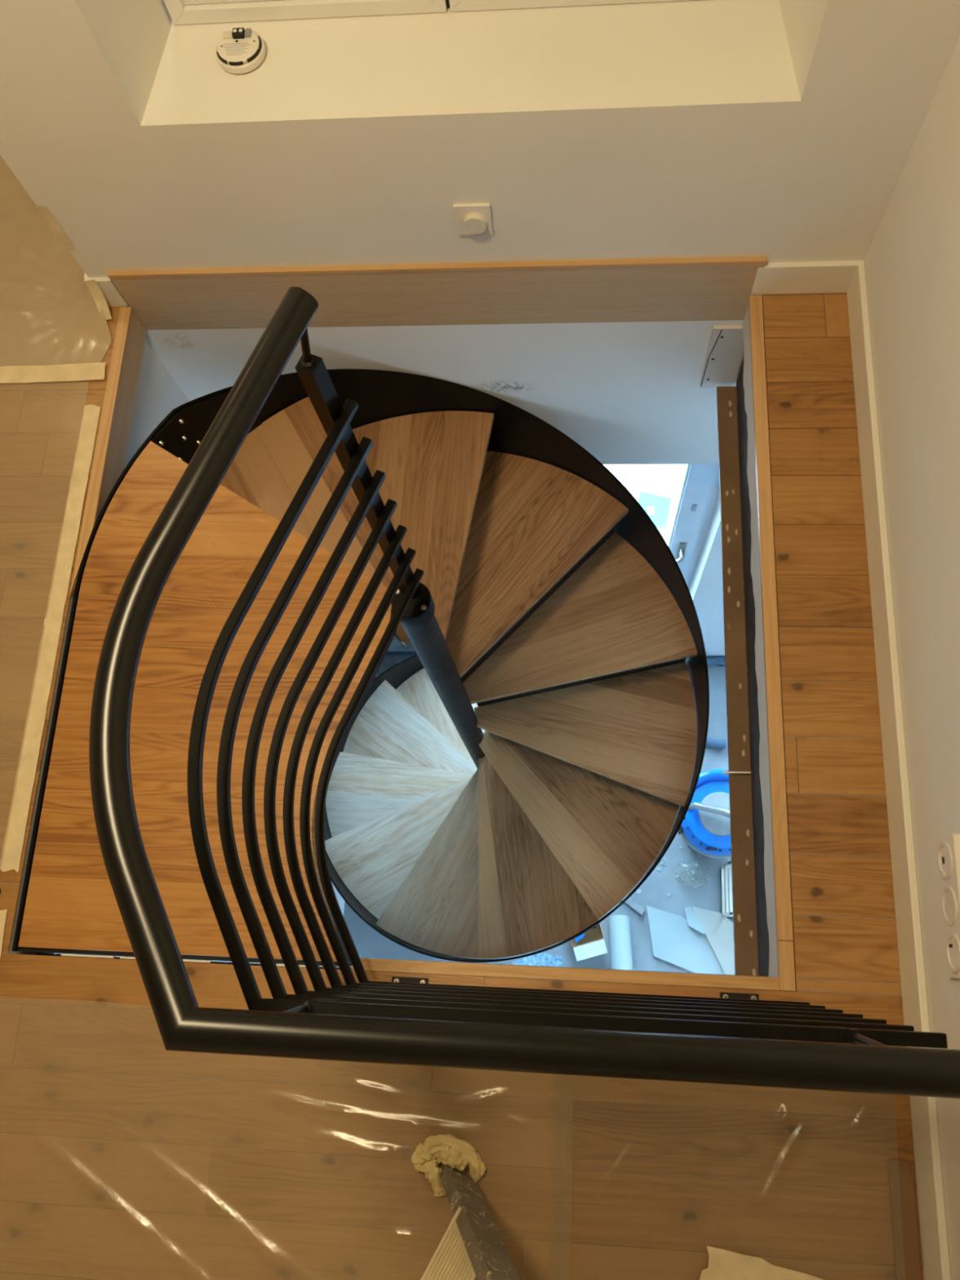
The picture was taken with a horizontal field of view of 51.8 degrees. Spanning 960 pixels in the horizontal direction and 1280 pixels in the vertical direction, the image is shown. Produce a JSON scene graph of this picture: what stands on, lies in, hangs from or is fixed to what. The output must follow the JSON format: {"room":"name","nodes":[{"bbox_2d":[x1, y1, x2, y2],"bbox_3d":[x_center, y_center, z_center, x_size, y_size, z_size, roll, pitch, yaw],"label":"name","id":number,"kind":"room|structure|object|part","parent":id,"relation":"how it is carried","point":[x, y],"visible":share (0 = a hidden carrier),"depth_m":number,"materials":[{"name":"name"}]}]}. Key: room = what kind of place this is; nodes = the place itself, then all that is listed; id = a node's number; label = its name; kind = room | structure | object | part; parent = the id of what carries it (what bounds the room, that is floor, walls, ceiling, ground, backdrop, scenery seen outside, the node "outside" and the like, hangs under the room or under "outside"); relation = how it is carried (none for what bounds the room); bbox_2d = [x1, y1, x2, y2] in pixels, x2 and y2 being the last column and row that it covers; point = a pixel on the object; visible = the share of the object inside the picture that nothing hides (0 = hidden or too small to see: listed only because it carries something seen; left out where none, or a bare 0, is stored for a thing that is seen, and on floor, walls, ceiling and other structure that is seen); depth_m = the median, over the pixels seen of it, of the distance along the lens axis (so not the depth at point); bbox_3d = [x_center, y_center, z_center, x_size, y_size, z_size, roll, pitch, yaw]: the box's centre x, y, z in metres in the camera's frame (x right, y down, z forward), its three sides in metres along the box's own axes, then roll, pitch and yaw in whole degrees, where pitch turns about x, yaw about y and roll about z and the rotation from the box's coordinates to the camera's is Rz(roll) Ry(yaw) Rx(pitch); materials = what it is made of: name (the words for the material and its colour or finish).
{"room":"stairwell landing","nodes":[
{"label":"stairwell landing","id":0,"kind":"room"},
{"bbox_2d":[31,338,344,954],"bbox_3d":[-1.034,1.602,3.701,0.250,3.194,4.800,1,73,6],"label":"wall","id":1,"kind":"structure","parent":0,"point":[157,393],"depth_m":2.87,"materials":[{"name":"white paint"}]},
{"bbox_2d":[0,293,924,1279],"bbox_3d":[0.202,0.230,2.444,6.600,0.420,6.786,1,73,6],"label":"floor","id":2,"kind":"structure","parent":0,"point":[820,535],"depth_m":2.04,"materials":[{"name":"brown wood"}]},
{"bbox_2d":[0,909,7,958],"bbox_3d":[-1.087,0.672,2.201,0.052,0.002,0.141,1,73,6],"label":"tape","id":3,"kind":"object","parent":2,"relation":"on","point":[2,913],"visible":1,"depth_m":2.21,"materials":[{"name":"beige paper"}]},
{"bbox_2d":[0,404,100,873],"bbox_3d":[-1.045,-0.045,2.421,0.050,0.002,1.202,1,73,6],"label":"tape","id":4,"kind":"object","parent":2,"relation":"on","point":[14,838],"visible":1,"depth_m":2.40,"materials":[{"name":"beige paper"}]},
{"bbox_2d":[0,362,106,383],"bbox_3d":[-1.334,-0.712,2.651,0.685,0.002,0.057,0,73,5],"label":"tape","id":5,"kind":"object","parent":2,"relation":"on","point":[92,371],"visible":1,"depth_m":2.63,"materials":[{"name":"beige paper"}]},
{"bbox_2d":[0,155,111,366],"bbox_3d":[-1.797,-1.499,2.914,1.682,0.057,1.605,1,73,6],"label":"plastic sheet","id":6,"kind":"object","parent":2,"relation":"on","point":[49,315],"visible":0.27,"depth_m":2.71,"materials":[{"name":"beige"}]},
{"bbox_2d":[69,306,146,597],"bbox_3d":[-0.975,-0.489,2.611,0.031,0.110,0.837,1,73,6],"label":"board","id":7,"kind":"object","parent":2,"relation":"attached to","point":[120,395],"visible":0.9,"depth_m":2.62,"materials":[{"name":"brown wood"}]},
{"bbox_2d":[88,286,959,1098],"bbox_3d":[0.070,0.404,1.575,1.417,1.151,0.743,41,80,15],"label":"stair railing","id":8,"kind":"object","parent":2,"relation":"on","point":[731,1038],"visible":1,"depth_m":1.24,"materials":[{"name":"black metal"}]},
{"bbox_3d":[-0.236,0.441,1.155,0.020,0.249,0.024,1,73,6],"label":"handrail rod","id":9,"kind":"part","parent":8,"relation":"part of","materials":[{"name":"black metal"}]},
{"bbox_3d":[-0.243,-0.429,1.359,0.012,0.126,0.047,25,77,12],"label":"handrail rod","id":10,"kind":"part","parent":8,"relation":"part of","materials":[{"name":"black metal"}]},
{"bbox_2d":[300,355,314,368],"bbox_3d":[-0.246,-0.397,1.407,0.020,0.003,0.020,1,73,6],"label":"washer","id":11,"kind":"object","parent":8,"relation":"in","point":[306,362],"depth_m":1.40,"materials":[{"name":"silver metal"}]},
{"bbox_3d":[-0.203,-0.254,1.860,0.029,0.950,0.029,22,76,12],"label":"newel post","id":12,"kind":"part","parent":8,"relation":"part of","materials":[{"name":"black metal"}]},
{"bbox_3d":[-0.149,0.739,2.093,0.077,0.006,0.046,1,73,6],"label":"plate","id":13,"kind":"part","parent":8,"relation":"part of","materials":[{"name":"black metal"}]},
{"bbox_3d":[0.532,0.749,2.026,0.077,0.006,0.046,1,73,6],"label":"plate","id":14,"kind":"part","parent":8,"relation":"part of","materials":[{"name":"black metal"}]},
{"bbox_3d":[0.445,0.451,1.089,0.020,0.249,0.024,1,73,6],"label":"handrail rod","id":15,"kind":"part","parent":8,"relation":"part of","materials":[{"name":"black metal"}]},
{"bbox_2d":[351,957,779,990],"bbox_3d":[0.176,0.717,2.125,0.894,0.103,0.024,1,73,6],"label":"board","id":16,"kind":"object","parent":2,"relation":"attached to","point":[720,980],"visible":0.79,"depth_m":2.08,"materials":[{"name":"brown wood"}]},
{"bbox_2d":[716,385,759,976],"bbox_3d":[0.682,0.013,2.536,0.068,0.250,1.645,1,73,6],"label":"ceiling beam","id":17,"kind":"structure","parent":2,"relation":"attached to","point":[742,842],"depth_m":2.61,"materials":[{"name":"brown wood"}]},
{"bbox_2d":[723,770,751,774],"bbox_3d":[0.661,0.342,2.543,0.070,0.017,0.009,1,73,6],"label":"pin","id":18,"kind":"object","parent":17,"relation":"attached to","point":[725,772],"visible":1,"depth_m":2.54,"materials":[{"name":"metal"}]},
{"bbox_2d":[742,294,795,991],"bbox_3d":[0.674,-0.058,2.345,0.031,0.151,1.675,1,73,6],"label":"board","id":19,"kind":"object","parent":2,"relation":"attached to","point":[771,753],"visible":0.99,"depth_m":2.26,"materials":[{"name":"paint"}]},
{"bbox_2d":[887,1158,921,1279],"bbox_3d":[0.796,1.448,1.783,0.046,0.007,0.922,1,73,6],"label":"board","id":20,"kind":"object","parent":2,"relation":"on","point":[901,1180],"visible":1,"depth_m":1.89,"materials":[{"name":"brown wood"}]},
{"bbox_3d":[-1.299,1.458,1.969,2.940,0.012,1.434,1,73,6],"label":"plastic sheet","id":21,"kind":"object","parent":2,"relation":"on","visible":0},
{"bbox_2d":[420,1164,519,1279],"bbox_3d":[0.171,1.386,1.323,0.558,1.009,1.148,-43,74,-8],"label":"post","id":22,"kind":"object","parent":21,"relation":"on","point":[472,1246],"visible":1,"depth_m":1.74,"materials":[{"name":"paint"}]},
{"bbox_2d":[411,1133,485,1197],"bbox_3d":[-0.066,1.041,1.963,0.120,0.048,0.124,-37,73,-6],"label":"rag","id":23,"kind":"object","parent":22,"relation":"attached to","point":[452,1152],"visible":0.95,"depth_m":1.96,"materials":[{"name":"beige fabric"}]},
{"bbox_3d":[0.454,1.521,1.779,0.672,0.011,1.356,1,73,6],"label":"plastic sheet","id":24,"kind":"object","parent":2,"relation":"on","visible":0},
{"bbox_2d":[699,1245,823,1279],"bbox_3d":[0.557,1.234,1.857,0.310,0.001,0.152,1,73,6],"label":"paper","id":25,"kind":"object","parent":24,"relation":"on","point":[723,1264],"visible":1,"depth_m":1.88,"materials":[{"name":"beige paper"}]},
{"bbox_2d":[0,0,959,656],"bbox_3d":[1.275,-0.970,2.735,4.555,6.150,0.340,1,73,6],"label":"wall","id":26,"kind":"structure","parent":0,"point":[781,131],"depth_m":2.14,"materials":[{"name":"white paint"}]},
{"bbox_2d":[34,204,75,248],"bbox_3d":[-1.035,-1.023,2.414,0.028,0.157,0.036,1,73,6],"label":"tape","id":27,"kind":"object","parent":26,"relation":"attached to","point":[43,211],"visible":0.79,"depth_m":2.41,"materials":[{"name":"beige paper"}]},
{"bbox_2d":[83,280,111,319],"bbox_3d":[-1.013,-0.902,2.619,0.034,0.105,0.051,-9,72,3],"label":"tape","id":28,"kind":"object","parent":26,"relation":"attached to","point":[100,300],"visible":1,"depth_m":2.62,"materials":[{"name":"beige paper"}]},
{"bbox_2d":[84,277,128,306],"bbox_3d":[-0.997,-0.929,2.639,0.072,0.108,0.012,1,73,6],"label":"baseboard","id":29,"kind":"structure","parent":26,"relation":"attached to","point":[113,298],"depth_m":2.63,"materials":[{"name":"beige paint"}]},
{"bbox_2d":[214,27,265,74],"bbox_3d":[-0.513,-1.261,2.107,0.108,0.042,0.108,1,73,6],"label":"smoke detector","id":30,"kind":"object","parent":26,"relation":"on","point":[239,51],"visible":1,"depth_m":2.10,"materials":[{"name":"white plastic"}]},
{"bbox_2d":[163,0,691,25],"bbox_3d":[-0.092,-1.586,1.426,1.300,1.455,0.061,1,73,6],"label":"window","id":31,"kind":"structure","parent":26,"relation":"in","point":[180,11],"depth_m":2.12,"materials":[{"name":"white paint"}]},
{"bbox_3d":[-0.092,-1.585,1.433,1.218,1.367,0.036,1,73,6],"label":"sash","id":32,"kind":"part","parent":31,"relation":"part of","materials":[{"name":"white paint"}]},
{"bbox_2d":[107,255,766,329],"bbox_3d":[-0.124,-0.903,2.593,1.668,0.239,0.015,1,73,6],"label":"fascia board","id":33,"kind":"object","parent":26,"relation":"attached to","point":[695,288],"visible":0.93,"depth_m":2.57,"materials":[{"name":"brown wood"}]},
{"bbox_2d":[453,203,493,235],"bbox_3d":[-0.016,-0.979,2.314,0.085,0.095,0.022,1,73,6],"label":"dimmer switch","id":34,"kind":"object","parent":26,"relation":"attached to","point":[471,219],"visible":1,"depth_m":2.30,"materials":[{"name":"white plastic"}]},
{"bbox_3d":[-0.012,-0.974,2.315,0.055,0.055,0.013,1,73,6],"label":"knob","id":35,"kind":"part","parent":34,"relation":"part of","materials":[{"name":"white plastic"}]},
{"bbox_2d":[386,650,709,657],"bbox_3d":[0.516,0.090,5.690,2.407,0.035,0.012,1,73,6],"label":"baseboard","id":36,"kind":"structure","parent":26,"relation":"attached to","point":[388,652],"depth_m":5.77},
{"bbox_2d":[667,464,719,587],"bbox_3d":[0.414,-0.369,4.615,1.185,2.370,0.155,1,73,6],"label":"door","id":37,"kind":"structure","parent":26,"relation":"in","point":[700,490],"depth_m":4.05,"materials":[{"name":"white paint"}]},
{"bbox_3d":[0.866,-0.366,4.409,0.096,0.200,0.066,1,73,6],"label":"handle","id":38,"kind":"part","parent":37,"relation":"part of","materials":[{"name":"metal"}]},
{"bbox_2d":[700,324,743,387],"bbox_3d":[0.688,-0.795,2.786,0.096,0.292,0.013,1,73,6],"label":"plate","id":39,"kind":"object","parent":26,"relation":"attached to","point":[726,348],"visible":0.98,"depth_m":2.77,"materials":[{"name":"paint"}]},
{"bbox_2d":[736,358,768,976],"bbox_3d":[0.698,0.004,2.505,0.001,0.240,1.645,1,73,6],"label":"trim","id":40,"kind":"structure","parent":26,"relation":"attached to","point":[749,605],"depth_m":2.53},
{"bbox_2d":[343,654,733,973],"bbox_3d":[1.441,2.197,5.070,4.885,0.200,4.980,1,73,6],"label":"floor","id":41,"kind":"structure","parent":0,"point":[691,880],"depth_m":5.29,"materials":[{"name":"concrete"}]},
{"bbox_2d":[11,368,709,967],"bbox_3d":[-0.024,0.392,3.901,1.685,3.354,1.685,1,73,6],"label":"spiral staircase","id":42,"kind":"structure","parent":41,"relation":"on","point":[497,790],"depth_m":3.19,"materials":[{"name":"brown wood"}]},
{"bbox_3d":[-0.745,-0.571,2.726,0.019,0.310,0.281,42,81,15],"label":"splice plate","id":43,"kind":"part","parent":42,"relation":"part of","materials":[{"name":"black metal"}]},
{"bbox_2d":[511,952,562,966],"bbox_3d":[0.308,1.744,5.208,0.280,0.005,0.190,1,73,6],"label":"packaging","id":44,"kind":"object","parent":41,"relation":"on","point":[542,958],"visible":0.35,"depth_m":5.22,"materials":[{"name":"plastic"}]},
{"bbox_2d":[570,920,607,961],"bbox_3d":[0.562,1.569,5.201,0.174,0.077,0.197,-16,72,0],"label":"carton","id":45,"kind":"object","parent":41,"relation":"on","point":[597,948],"visible":0.55,"depth_m":5.15,"materials":[{"name":"cardboard"}]},
{"bbox_2d":[608,915,632,969],"bbox_3d":[0.731,1.600,5.122,0.110,0.177,0.335,-2,73,5],"label":"paper roll","id":46,"kind":"object","parent":41,"relation":"on","point":[621,958],"visible":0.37,"depth_m":5.10,"materials":[{"name":"white paper"}]},
{"bbox_2d":[622,895,644,914],"bbox_3d":[0.801,1.396,5.263,0.172,0.019,0.034,36,79,14],"label":"batten","id":47,"kind":"object","parent":41,"relation":"on","point":[629,901],"visible":0.64,"depth_m":5.25,"materials":[{"name":"white wood"}]},
{"bbox_2d":[635,888,641,893],"bbox_3d":[0.850,1.344,5.282,0.029,0.005,0.022,-8,72,3],"label":"crumb","id":48,"kind":"object","parent":41,"relation":"on","point":[638,891],"visible":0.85,"depth_m":5.28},
{"bbox_2d":[646,905,724,974],"bbox_3d":[1.078,1.591,5.180,0.503,0.013,0.243,20,76,11],"label":"plasterboard offcut","id":49,"kind":"object","parent":41,"relation":"on","point":[673,941],"visible":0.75,"depth_m":5.17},
{"bbox_2d":[691,906,734,974],"bbox_3d":[1.304,1.590,5.144,0.183,0.013,0.514,-24,72,-3],"label":"plasterboard offcut","id":50,"kind":"object","parent":49,"relation":"on","point":[719,932],"visible":0.55,"depth_m":5.16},
{"bbox_2d":[684,906,706,933],"bbox_3d":[1.117,1.478,5.184,0.063,0.010,0.163,-30,72,-4],"label":"plasterboard offcut","id":51,"kind":"object","parent":50,"relation":"on","point":[693,922],"visible":1,"depth_m":5.18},
{"bbox_2d":[678,768,731,857],"bbox_3d":[1.214,0.911,5.091,0.413,0.560,0.429,1,73,6],"label":"bucket","id":52,"kind":"object","parent":41,"relation":"on","point":[705,827],"visible":0.45,"depth_m":4.91,"materials":[{"name":"blue plastic"}]},
{"bbox_3d":[1.196,0.860,4.881,0.351,0.127,0.042,14,75,9],"label":"carry handle","id":53,"kind":"part","parent":52,"relation":"part of","materials":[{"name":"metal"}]},
{"bbox_2d":[706,656,725,748],"bbox_3d":[1.349,0.344,5.523,0.571,0.052,0.531,1,73,6],"label":"hose","id":54,"kind":"object","parent":41,"relation":"on","point":[711,660],"visible":0.13,"depth_m":5.45,"materials":[{"name":"plastic"}]},
{"bbox_2d":[720,861,733,916],"bbox_3d":[1.389,1.292,5.099,0.240,0.282,0.260,1,73,6],"label":"crate","id":55,"kind":"object","parent":41,"relation":"on","point":[726,868],"visible":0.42,"depth_m":5.12,"materials":[{"name":"white plastic"}]},
{"bbox_2d":[864,36,959,1279],"bbox_3d":[0.819,0.461,0.648,0.150,2.950,4.340,1,73,6],"label":"wall","id":56,"kind":"structure","parent":0,"point":[912,261],"depth_m":1.93,"materials":[{"name":"white paint"}]},
{"bbox_2d":[751,260,951,1279],"bbox_3d":[0.728,1.001,1.877,0.252,0.108,4.004,1,73,6],"label":"baseboard","id":57,"kind":"structure","parent":56,"relation":"attached to","point":[848,277],"depth_m":2.11,"materials":[{"name":"beige paint"}]},
{"bbox_2d":[935,834,959,977],"bbox_3d":[0.842,0.468,1.738,0.016,0.119,0.242,1,73,6],"label":"wall socket","id":58,"kind":"object","parent":56,"relation":"attached to","point":[948,847],"visible":1,"depth_m":1.75,"materials":[{"name":"white plastic"}]},
{"label":"outside","id":59,"kind":"structure","parent":0,"visible":0},
{"bbox_2d":[603,464,686,544],"bbox_3d":[3.013,-27.014,20.038,60.000,0.200,59.600,1,73,6],"label":"courtyard","id":60,"kind":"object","parent":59,"point":[663,480],"depth_m":12.20,"materials":[{"name":"white"}]},
{"bbox_2d":[637,490,671,534],"bbox_3d":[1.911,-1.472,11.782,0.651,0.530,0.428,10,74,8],"label":"outbuilding","id":61,"kind":"structure","parent":60,"relation":"on","point":[657,507],"depth_m":11.53,"materials":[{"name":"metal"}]}
]}

